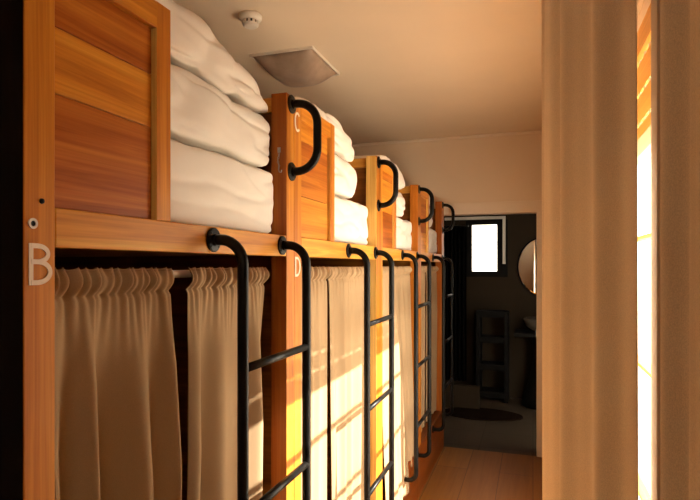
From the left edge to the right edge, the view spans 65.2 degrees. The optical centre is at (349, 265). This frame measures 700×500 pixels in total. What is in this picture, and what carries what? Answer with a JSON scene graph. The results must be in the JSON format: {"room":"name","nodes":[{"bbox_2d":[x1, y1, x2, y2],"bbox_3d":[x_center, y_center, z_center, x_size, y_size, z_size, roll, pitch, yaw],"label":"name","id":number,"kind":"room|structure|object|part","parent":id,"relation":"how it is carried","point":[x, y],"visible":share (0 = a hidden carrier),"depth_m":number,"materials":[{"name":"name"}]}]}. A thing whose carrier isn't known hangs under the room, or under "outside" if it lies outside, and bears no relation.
{"room":"dormitory","nodes":[
{"label":"dormitory","id":0,"kind":"room"},
{"bbox_2d":[173,0,541,143],"bbox_3d":[-0.766,-1.180,1.822,3.290,0.100,6.970,0,0,18],"label":"ceiling","id":1,"kind":"structure","parent":0,"point":[408,69],"depth_m":2.96,"materials":[{"name":"paint"}]},
{"bbox_2d":[239,10,261,29],"bbox_3d":[-0.450,-1.103,2.470,0.104,0.054,0.104,0,0,18],"label":"smoke detector","id":2,"kind":"object","parent":1,"relation":"attached to","point":[250,19],"visible":1,"depth_m":2.44,"materials":[{"name":"white plastic"}]},
{"bbox_2d":[250,46,339,87],"bbox_3d":[-0.298,-1.077,3.068,0.364,0.106,0.422,0,0,18],"label":"ceiling light","id":3,"kind":"object","parent":1,"relation":"attached to","point":[306,66],"visible":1,"depth_m":2.94,"materials":[{"name":"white glass"}]},
{"bbox_2d":[352,133,541,215],"bbox_3d":[0.320,0.235,5.070,3.290,2.730,0.120,0,0,18],"label":"wall","id":4,"kind":"structure","parent":0,"point":[506,168],"depth_m":4.76,"materials":[{"name":"beige paint"}]},
{"bbox_2d":[352,130,541,146],"bbox_3d":[0.279,-1.119,5.009,3.050,0.022,0.022,0,0,18],"label":"trim","id":5,"kind":"structure","parent":4,"relation":"attached to","point":[535,131],"depth_m":4.80,"materials":[{"name":"beige paint"}]},
{"bbox_2d":[434,200,541,214],"bbox_3d":[1.224,-0.496,4.698,1.060,0.098,0.012,0,0,18],"label":"trim","id":6,"kind":"structure","parent":4,"relation":"attached to","point":[509,206],"depth_m":4.68,"materials":[{"name":"beige paint"}]},
{"bbox_2d":[536,212,541,456],"bbox_3d":[1.622,0.577,4.632,0.082,2.047,0.146,0,0,18],"label":"trim","id":7,"kind":"structure","parent":4,"relation":"attached to","point":[538,214],"depth_m":4.57,"materials":[{"name":"beige paint"}]},
{"bbox_2d":[445,383,479,408],"bbox_3d":[0.709,1.470,6.311,1.540,0.260,0.060,0,0,18],"label":"wall","id":8,"kind":"structure","parent":0,"point":[464,396],"depth_m":6.09,"materials":[{"name":"grey paint"}]},
{"bbox_2d":[418,397,541,499],"bbox_3d":[-0.226,1.640,2.712,3.550,0.080,8.800,0,0,18],"label":"floor","id":9,"kind":"structure","parent":0,"point":[458,473],"depth_m":4.49,"materials":[{"name":"laminate"}]},
{"bbox_2d":[0,0,22,499],"bbox_3d":[-0.579,0.235,0.718,0.076,2.730,0.274,0,0,18],"label":"wall","id":10,"kind":"structure","parent":9,"relation":"on","point":[11,11],"depth_m":0.82,"materials":[{"name":"black"}]},
{"bbox_2d":[23,0,310,499],"bbox_3d":[-1.310,0.523,1.582,2.192,2.153,1.010,0,0,18],"label":"bunk bed","id":11,"kind":"object","parent":9,"relation":"on","point":[97,73],"visible":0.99,"depth_m":1.01,"materials":[{"name":"brown wood"}]},
{"bbox_3d":[-0.529,0.351,0.852,0.055,1.808,0.120,0,0,18],"label":"post","id":12,"kind":"part","parent":11,"relation":"part of","materials":[{"name":"brown wood"}]},
{"bbox_3d":[-0.464,-0.296,1.027,0.018,0.400,0.254,0,0,18],"label":"panel","id":13,"kind":"part","parent":11,"relation":"part of","materials":[{"name":"brown wood"}]},
{"bbox_2d":[55,267,181,499],"bbox_3d":[-0.473,0.622,1.096,0.101,1.237,0.372,0,0,18],"label":"curtain","id":14,"kind":"object","parent":11,"relation":"hanging from","point":[117,420],"visible":0.98,"depth_m":1.10,"materials":[{"name":"fabric"}]},
{"bbox_3d":[-0.456,-0.525,1.049,0.039,0.056,0.300,0,0,18],"label":"rail","id":15,"kind":"part","parent":11,"relation":"part of","materials":[{"name":"brown wood"}]},
{"bbox_3d":[-0.363,-0.063,1.329,0.039,0.066,0.890,0,0,18],"label":"rail","id":16,"kind":"part","parent":11,"relation":"part of","materials":[{"name":"brown wood"}]},
{"bbox_3d":[-0.410,0.020,1.310,0.019,0.019,0.825,0,0,18],"label":"curtain rod","id":17,"kind":"part","parent":11,"relation":"part of","materials":[{"name":"white plastic"}]},
{"bbox_2d":[169,139,273,232],"bbox_3d":[-1.285,-0.198,1.639,1.926,0.219,0.886,0,0,18],"label":"mattress","id":18,"kind":"object","parent":11,"relation":"on","point":[209,188],"visible":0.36,"depth_m":1.43,"materials":[{"name":"white fabric"}]},
{"bbox_2d":[171,64,269,166],"bbox_3d":[-0.728,-0.396,1.453,0.745,0.182,0.879,0,0,18],"label":"duvet","id":19,"kind":"object","parent":18,"relation":"on","point":[203,116],"visible":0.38,"depth_m":1.43,"materials":[{"name":"white fabric"}]},
{"bbox_2d":[155,0,267,112],"bbox_3d":[-0.567,-0.555,1.403,0.404,0.158,0.875,0,0,18],"label":"pillow","id":20,"kind":"object","parent":19,"relation":"on","point":[195,48],"visible":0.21,"depth_m":1.42,"materials":[{"name":"white fabric"}]},
{"bbox_2d":[185,267,268,499],"bbox_3d":[-0.338,0.622,1.492,0.077,1.237,0.434,0,0,18],"label":"curtain","id":21,"kind":"object","parent":11,"relation":"hanging from","point":[211,292],"visible":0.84,"depth_m":1.43,"materials":[{"name":"fabric"}]},
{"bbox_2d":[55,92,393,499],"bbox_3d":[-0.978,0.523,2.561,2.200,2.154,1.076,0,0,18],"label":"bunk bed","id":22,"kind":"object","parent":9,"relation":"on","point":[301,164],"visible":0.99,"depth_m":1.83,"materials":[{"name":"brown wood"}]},
{"bbox_3d":[-0.209,0.351,1.810,0.055,1.808,0.120,0,0,18],"label":"post","id":23,"kind":"part","parent":22,"relation":"part of","materials":[{"name":"brown wood"}]},
{"bbox_3d":[-0.139,-0.414,1.761,0.100,0.246,0.027,0,0,18],"label":"grab handle","id":24,"kind":"part","parent":22,"relation":"part of","materials":[{"name":"black metal"}]},
{"bbox_3d":[-0.140,-0.296,1.996,0.018,0.400,0.278,0,0,18],"label":"panel","id":25,"kind":"part","parent":22,"relation":"part of","materials":[{"name":"brown wood"}]},
{"bbox_3d":[-0.132,-0.525,2.018,0.039,0.056,0.324,0,0,18],"label":"rail","id":26,"kind":"part","parent":22,"relation":"part of","materials":[{"name":"brown wood"}]},
{"bbox_2d":[301,266,330,499],"bbox_3d":[-0.142,0.621,2.050,0.045,1.238,0.359,0,0,18],"label":"curtain","id":27,"kind":"object","parent":22,"relation":"hanging from","point":[319,275],"visible":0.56,"depth_m":2.11,"materials":[{"name":"fabric"}]},
{"bbox_3d":[-0.035,-0.063,2.308,0.039,0.066,0.935,0,0,18],"label":"rail","id":28,"kind":"part","parent":22,"relation":"part of","materials":[{"name":"brown wood"}]},
{"bbox_2d":[327,266,363,499],"bbox_3d":[-0.006,0.622,2.468,0.051,1.237,0.528,0,0,18],"label":"curtain","id":29,"kind":"object","parent":22,"relation":"hanging from","point":[346,283],"visible":0.96,"depth_m":2.47,"materials":[{"name":"fabric"}]},
{"bbox_2d":[335,196,367,244],"bbox_3d":[-0.958,-0.198,2.618,1.925,0.220,0.929,0,0,18],"label":"mattress","id":30,"kind":"object","parent":22,"relation":"on","point":[351,227],"visible":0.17,"depth_m":2.47,"materials":[{"name":"white fabric"}]},
{"bbox_2d":[335,154,356,198],"bbox_3d":[-0.423,-0.394,2.362,0.742,0.184,0.776,0,0,18],"label":"duvet","id":31,"kind":"object","parent":30,"relation":"on","point":[345,174],"visible":0.12,"depth_m":2.42,"materials":[{"name":"white fabric"}]},
{"bbox_2d":[294,97,353,161],"bbox_3d":[-0.265,-0.559,2.312,0.403,0.164,0.776,0,0,18],"label":"pillow","id":32,"kind":"object","parent":31,"relation":"on","point":[344,150],"visible":0.14,"depth_m":2.40,"materials":[{"name":"white fabric"}]},
{"bbox_2d":[301,155,430,499],"bbox_3d":[-0.645,0.523,3.556,2.200,2.154,1.045,0,0,18],"label":"bunk bed","id":33,"kind":"object","parent":9,"relation":"on","point":[376,189],"visible":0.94,"depth_m":2.84,"materials":[{"name":"brown wood"}]},
{"bbox_3d":[0.126,0.351,2.810,0.055,1.808,0.120,0,0,18],"label":"post","id":34,"kind":"part","parent":33,"relation":"part of","materials":[{"name":"brown wood"}]},
{"bbox_3d":[0.191,-0.296,2.985,0.018,0.400,0.254,0,0,18],"label":"panel","id":35,"kind":"part","parent":33,"relation":"part of","materials":[{"name":"brown wood"}]},
{"bbox_3d":[0.199,-0.525,3.007,0.039,0.056,0.300,0,0,18],"label":"rail","id":36,"kind":"part","parent":33,"relation":"part of","materials":[{"name":"brown wood"}]},
{"bbox_3d":[0.196,-0.414,2.762,0.100,0.246,0.027,0,0,18],"label":"grab handle","id":37,"kind":"part","parent":33,"relation":"part of","materials":[{"name":"black metal"}]},
{"bbox_2d":[382,266,408,499],"bbox_3d":[0.247,0.692,3.118,0.084,1.377,0.521,0,0,18],"label":"curtain","id":38,"kind":"object","parent":33,"relation":"hanging from","point":[401,488],"visible":0.63,"depth_m":3.11,"materials":[{"name":"fabric"}]},
{"bbox_3d":[0.297,-0.063,3.301,0.039,0.066,0.920,0,0,18],"label":"rail","id":39,"kind":"part","parent":33,"relation":"part of","materials":[{"name":"brown wood"}]},
{"bbox_3d":[0.269,1.427,3.247,0.060,0.345,1.039,0,0,18],"label":"board","id":40,"kind":"part","parent":33,"relation":"part of","materials":[{"name":"brown wood"}]},
{"bbox_2d":[394,266,413,466],"bbox_3d":[0.347,0.652,3.461,0.061,1.296,0.505,0,0,18],"label":"curtain","id":41,"kind":"object","parent":33,"relation":"hanging from","point":[402,273],"visible":0.88,"depth_m":3.50,"materials":[{"name":"fabric"}]},
{"bbox_2d":[396,216,411,250],"bbox_3d":[-0.626,-0.198,3.611,1.926,0.219,0.915,0,0,18],"label":"mattress","id":42,"kind":"object","parent":33,"relation":"on","point":[403,227],"visible":0.11,"depth_m":3.49,"materials":[{"name":"white fabric"}]},
{"bbox_2d":[396,192,404,216],"bbox_3d":[-0.093,-0.394,3.355,0.744,0.181,0.758,0,0,18],"label":"duvet","id":43,"kind":"object","parent":42,"relation":"on","point":[400,201],"visible":0.1,"depth_m":3.45,"materials":[{"name":"white fabric"}]},
{"bbox_2d":[354,155,404,189],"bbox_3d":[0.069,-0.556,3.303,0.399,0.162,0.759,0,0,18],"label":"pillow","id":44,"kind":"object","parent":43,"relation":"on","point":[401,183],"visible":0.18,"depth_m":3.38,"materials":[{"name":"white fabric"}]},
{"bbox_2d":[382,184,454,497],"bbox_3d":[-0.298,0.523,4.594,2.200,2.154,1.155,0,0,18],"label":"bunk bed","id":45,"kind":"object","parent":9,"relation":"on","point":[416,211],"visible":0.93,"depth_m":4.20,"materials":[{"name":"brown wood"}]},
{"bbox_3d":[0.456,0.351,3.797,0.055,1.808,0.120,0,0,18],"label":"post","id":46,"kind":"part","parent":45,"relation":"part of","materials":[{"name":"brown wood"}]},
{"bbox_3d":[0.521,-0.296,3.972,0.018,0.400,0.254,0,0,18],"label":"panel","id":47,"kind":"part","parent":45,"relation":"part of","materials":[{"name":"brown wood"}]},
{"bbox_2d":[421,266,426,431],"bbox_3d":[0.531,0.621,4.066,0.047,1.237,0.415,0,0,18],"label":"curtain","id":48,"kind":"object","parent":45,"relation":"hanging from","point":[423,268],"visible":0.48,"depth_m":4.12,"materials":[{"name":"fabric"}]},
{"bbox_3d":[0.529,-0.525,3.994,0.039,0.056,0.300,0,0,18],"label":"rail","id":49,"kind":"part","parent":45,"relation":"part of","materials":[{"name":"brown wood"}]},
{"bbox_3d":[0.525,-0.414,3.748,0.100,0.246,0.027,0,0,18],"label":"grab handle","id":50,"kind":"part","parent":45,"relation":"part of","materials":[{"name":"black metal"}]},
{"bbox_3d":[0.617,1.427,4.288,0.060,0.345,1.154,0,0,18],"label":"board","id":51,"kind":"part","parent":45,"relation":"part of","materials":[{"name":"brown wood"}]},
{"bbox_3d":[0.626,-0.063,4.285,0.039,0.066,0.915,0,0,18],"label":"rail","id":52,"kind":"part","parent":45,"relation":"part of","materials":[{"name":"brown wood"}]},
{"bbox_2d":[425,266,438,422],"bbox_3d":[0.668,0.622,4.474,0.048,1.235,0.452,0,0,18],"label":"curtain","id":53,"kind":"object","parent":45,"relation":"hanging from","point":[434,269],"visible":0.68,"depth_m":4.57,"materials":[{"name":"fabric"}]},
{"bbox_2d":[429,228,436,253],"bbox_3d":[-0.297,-0.198,4.595,1.925,0.220,0.909,0,0,18],"label":"mattress","id":54,"kind":"object","parent":45,"relation":"on","point":[432,234],"visible":0.12,"depth_m":4.51,"materials":[{"name":"white fabric"}]},
{"bbox_2d":[429,209,432,227],"bbox_3d":[0.236,-0.395,4.340,0.741,0.183,0.761,0,0,18],"label":"duvet","id":55,"kind":"object","parent":54,"relation":"on","point":[430,220],"visible":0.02,"depth_m":4.47,"materials":[{"name":"white fabric"}]},
{"bbox_3d":[0.784,0.351,4.778,0.055,1.808,0.120,0,0,18],"label":"post","id":56,"kind":"part","parent":45,"relation":"part of","materials":[{"name":"brown wood"}]},
{"bbox_3d":[0.855,-0.414,4.733,0.100,0.246,0.027,0,0,18],"label":"grab handle","id":57,"kind":"part","parent":45,"relation":"part of","materials":[{"name":"black metal"}]},
{"bbox_2d":[445,407,522,420],"bbox_3d":[1.417,1.593,5.874,0.840,0.014,0.480,0,0,18],"label":"bath rug","id":58,"kind":"object","parent":9,"relation":"on","point":[482,414],"visible":0.84,"depth_m":5.82,"materials":[{"name":"black fabric"}]},
{"bbox_2d":[476,310,508,402],"bbox_3d":[1.704,1.070,6.527,0.370,1.060,0.260,0,0,18],"label":"shelf rack","id":59,"kind":"object","parent":9,"relation":"on","point":[489,392],"visible":0.87,"depth_m":6.42,"materials":[{"name":"black paint"}]},
{"bbox_3d":[1.552,1.070,6.577,0.050,1.060,0.260,0,0,18],"label":"panel","id":60,"kind":"part","parent":59,"relation":"part of","materials":[{"name":"black paint"}]},
{"bbox_3d":[1.704,0.875,6.527,0.270,0.070,0.260,0,0,18],"label":"shelf","id":61,"kind":"part","parent":59,"relation":"part of","materials":[{"name":"black paint"}]},
{"bbox_3d":[1.704,1.195,6.527,0.270,0.070,0.260,0,0,18],"label":"shelf","id":62,"kind":"part","parent":59,"relation":"part of","materials":[{"name":"black paint"}]},
{"bbox_3d":[1.704,1.515,6.527,0.270,0.070,0.260,0,0,18],"label":"shelf","id":63,"kind":"part","parent":59,"relation":"part of","materials":[{"name":"black paint"}]},
{"bbox_3d":[1.704,0.575,6.527,0.270,0.070,0.260,0,0,18],"label":"shelf","id":64,"kind":"part","parent":59,"relation":"part of","materials":[{"name":"black paint"}]},
{"bbox_3d":[1.855,1.070,6.476,0.050,1.060,0.260,0,0,18],"label":"panel","id":65,"kind":"part","parent":59,"relation":"part of","materials":[{"name":"black paint"}]},
{"bbox_2d":[514,316,535,409],"bbox_3d":[2.246,1.100,6.240,0.700,1.000,0.460,0,0,18],"label":"washbasin","id":66,"kind":"object","parent":9,"relation":"on","point":[529,396],"visible":0.37,"depth_m":6.18,"materials":[{"name":"ceramic"}]},
{"bbox_2d":[514,329,535,337],"bbox_3d":[2.246,0.780,6.240,0.700,0.040,0.460,0,0,18],"label":"countertop","id":67,"kind":"structure","parent":66,"relation":"on","point":[518,332],"depth_m":6.13,"materials":[{"name":"black paint"}]},
{"bbox_3d":[2.195,0.680,6.246,0.430,0.160,0.430,0,0,18],"label":"bowl","id":68,"kind":"part","parent":66,"relation":"part of","materials":[{"name":"ceramic"}]},
{"bbox_2d":[444,214,535,398],"bbox_3d":[1.544,0.340,6.822,2.800,2.680,0.120,0,0,18],"label":"wall","id":69,"kind":"structure","parent":0,"point":[482,293],"depth_m":6.63,"materials":[{"name":"grey paint"}]},
{"bbox_2d":[445,216,507,276],"bbox_3d":[1.555,-0.230,6.761,0.760,0.740,0.070,0,0,18],"label":"window","id":70,"kind":"structure","parent":69,"relation":"in","point":[502,223],"depth_m":6.67,"materials":[{"name":"glass"}]},
{"bbox_2d":[517,238,535,294],"bbox_3d":[2.288,0.015,6.493,0.589,0.714,0.020,0,0,18],"label":"mirror","id":71,"kind":"object","parent":69,"relation":"attached to","point":[526,262],"visible":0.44,"depth_m":6.54,"materials":[{"name":"silver glass"}]},
{"bbox_2d":[637,0,650,31],"bbox_3d":[0.715,0.235,1.316,0.120,2.730,6.750,0,0,18],"label":"wall","id":72,"kind":"structure","parent":0,"point":[646,3],"depth_m":1.08,"materials":[{"name":"beige paint"}]},
{"bbox_2d":[637,0,659,499],"bbox_3d":[0.955,0.375,2.108,0.097,1.850,2.635,0,0,18],"label":"window","id":73,"kind":"structure","parent":72,"relation":"in","point":[652,370],"depth_m":0.89,"materials":[{"name":"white glass"}]},
{"bbox_2d":[637,3,650,165],"bbox_3d":[0.943,-0.365,2.112,0.024,0.267,2.515,0,0,18],"label":"window blind","id":74,"kind":"object","parent":73,"relation":"attached to","point":[644,32],"visible":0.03,"depth_m":1.13,"materials":[{"name":"beige paint"}]},
{"bbox_3d":[0.943,-0.472,2.112,0.024,0.053,2.515,0,0,18],"label":"head rail","id":75,"kind":"part","parent":74,"relation":"part of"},
{"bbox_3d":[0.941,-0.251,2.113,0.020,0.037,2.515,0,0,18],"label":"rail","id":76,"kind":"part","parent":74,"relation":"part of","materials":[{"name":"paint"}]},
{"bbox_3d":[-0.137,0.300,6.367,0.100,2.600,2.050,0,0,18],"label":"wall","id":77,"kind":"structure","parent":0,"visible":0},
{"bbox_2d":[444,225,467,226],"bbox_3d":[0.687,-0.450,6.466,1.400,0.020,0.020,0,0,18],"label":"pole","id":78,"kind":"object","parent":77,"relation":"attached to","point":[456,225],"visible":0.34,"depth_m":6.27,"materials":[{"name":"black metal"}]},
{"bbox_2d":[444,227,465,380],"bbox_3d":[1.123,0.440,6.319,0.440,1.760,0.063,0,0,18],"label":"curtain","id":79,"kind":"object","parent":78,"relation":"hanging from","point":[454,239],"visible":0.45,"depth_m":6.28,"materials":[{"name":"black fabric"}]},
{"label":"outside","id":80,"kind":"structure","parent":0,"visible":0},
{"bbox_2d":[638,313,650,499],"bbox_3d":[3.483,1.775,4.107,20.000,0.150,34.000,0,0,18],"label":"ground","id":81,"kind":"structure","parent":80,"point":[644,319],"depth_m":6.69,"materials":[{"name":"white"}]},
{"bbox_3d":[0.748,-1.110,1.859,0.019,0.019,3.200,0,0,18],"label":"track","id":82,"kind":"object","parent":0,"visible":0},
{"bbox_2d":[541,0,638,499],"bbox_3d":[0.502,0.235,1.242,0.045,2.670,0.618,0,0,5],"label":"window curtain","id":83,"kind":"object","parent":82,"relation":"hanging from","point":[589,47],"visible":1,"depth_m":1.14,"materials":[{"name":"fabric"}]},
{"bbox_2d":[660,0,699,499],"bbox_3d":[0.368,0.235,0.581,0.027,2.670,0.335,0,0,18],"label":"window curtain","id":84,"kind":"object","parent":82,"relation":"hanging from","point":[679,19],"visible":1,"depth_m":0.65,"materials":[{"name":"fabric"}]}
]}

